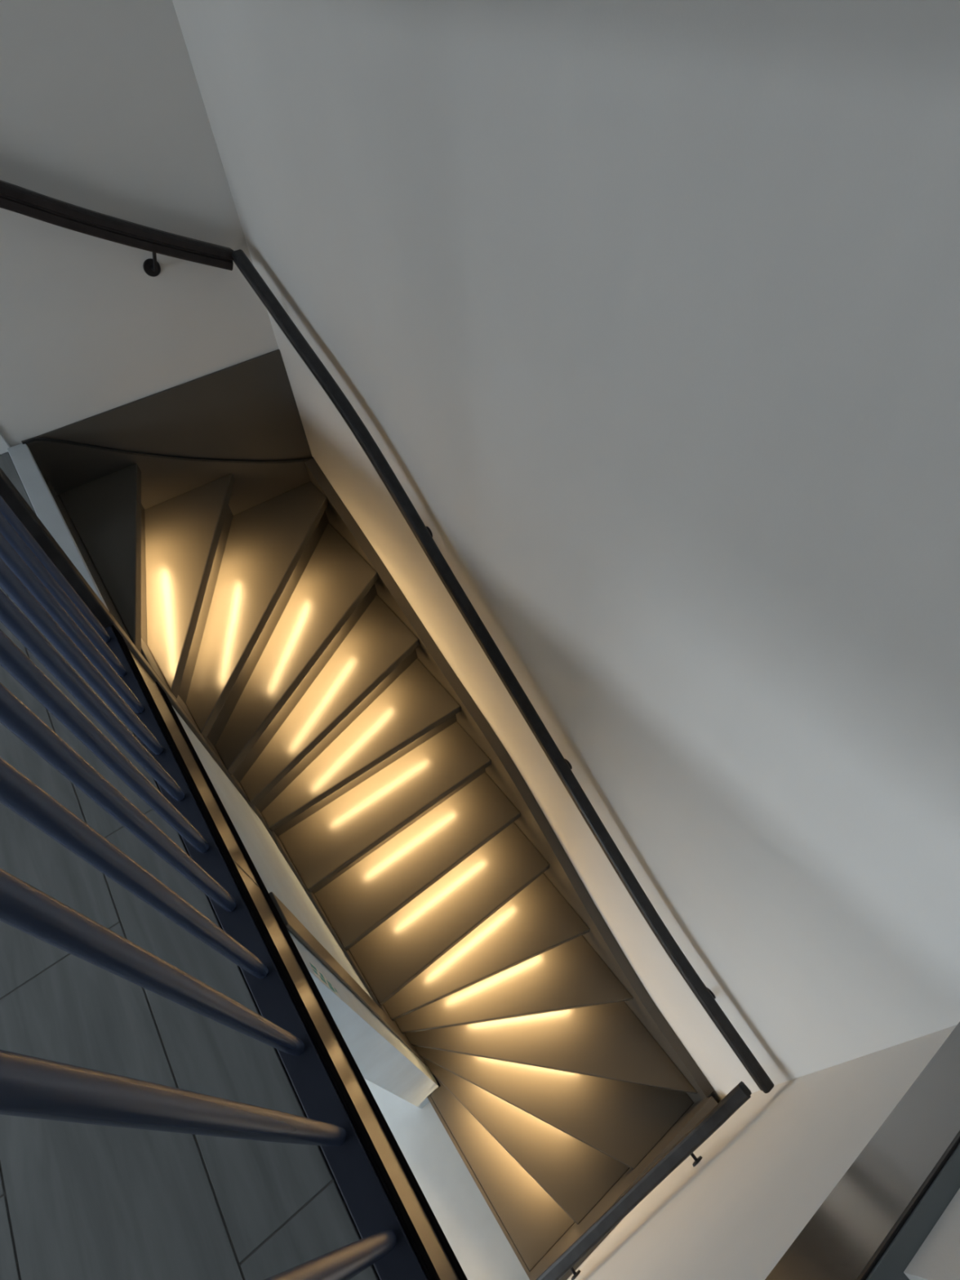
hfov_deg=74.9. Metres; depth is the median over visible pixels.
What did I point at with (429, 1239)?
trim
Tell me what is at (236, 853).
trim
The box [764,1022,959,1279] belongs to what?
trim
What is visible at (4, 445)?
baseboard
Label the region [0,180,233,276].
wall handrail
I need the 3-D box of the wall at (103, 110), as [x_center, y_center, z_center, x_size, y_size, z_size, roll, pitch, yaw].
[-2.304,-0.089,1.915,3.788,5.576,0.120,-32,55,-20]
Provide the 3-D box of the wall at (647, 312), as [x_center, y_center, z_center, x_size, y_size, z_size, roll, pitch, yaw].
[0.165,-0.154,1.776,0.120,5.576,3.154,-32,55,-20]
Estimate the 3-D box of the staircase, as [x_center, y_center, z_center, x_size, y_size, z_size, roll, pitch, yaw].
[-0.258,0.895,2.606,1.003,2.979,2.722,-32,55,-20]
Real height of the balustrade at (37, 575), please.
0.982 m
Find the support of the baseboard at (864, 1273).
attached to the wall at (759, 1179)
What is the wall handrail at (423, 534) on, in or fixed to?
attached to the wall at (647, 312)
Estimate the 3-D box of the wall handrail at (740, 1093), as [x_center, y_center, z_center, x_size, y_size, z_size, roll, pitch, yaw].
[0.520,1.804,2.025,0.822,0.788,0.091,-32,55,-20]
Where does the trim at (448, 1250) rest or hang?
attached to the wall at (382, 1059)
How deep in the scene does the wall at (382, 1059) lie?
1.92 m
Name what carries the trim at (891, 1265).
attached to the wall at (759, 1179)
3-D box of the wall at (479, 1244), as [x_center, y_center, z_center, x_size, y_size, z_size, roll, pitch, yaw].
[-1.244,2.600,3.266,3.788,0.100,2.854,-32,55,-20]
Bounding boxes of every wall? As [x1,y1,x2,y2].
[0,0,279,447]
[172,0,959,1102]
[172,706,439,1108]
[364,1075,529,1279]
[566,1024,959,1279]
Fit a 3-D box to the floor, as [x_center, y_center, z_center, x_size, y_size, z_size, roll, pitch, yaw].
[-1.831,0.951,0.889,2.805,0.200,2.786,-32,55,-20]
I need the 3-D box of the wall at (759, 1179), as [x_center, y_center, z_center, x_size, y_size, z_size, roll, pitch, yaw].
[-0.540,1.645,0.319,3.788,5.576,0.300,-32,55,-20]
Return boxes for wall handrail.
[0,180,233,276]
[231,249,773,1093]
[535,1080,751,1279]
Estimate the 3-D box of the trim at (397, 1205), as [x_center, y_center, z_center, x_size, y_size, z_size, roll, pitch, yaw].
[-0.382,0.474,1.073,0.006,0.049,1.682,-32,55,-20]
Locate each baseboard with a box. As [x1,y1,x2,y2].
[0,432,10,454]
[857,1131,959,1279]
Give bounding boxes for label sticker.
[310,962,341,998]
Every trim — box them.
[7,443,109,611]
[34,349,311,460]
[111,624,440,1279]
[118,641,258,887]
[155,681,467,1279]
[226,861,459,1279]
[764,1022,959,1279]
[865,1142,959,1279]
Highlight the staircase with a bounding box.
[21,437,718,1279]
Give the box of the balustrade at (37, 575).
[0,467,427,1279]
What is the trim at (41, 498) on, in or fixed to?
attached to the wall at (103, 110)
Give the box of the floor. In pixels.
[0,452,380,1279]

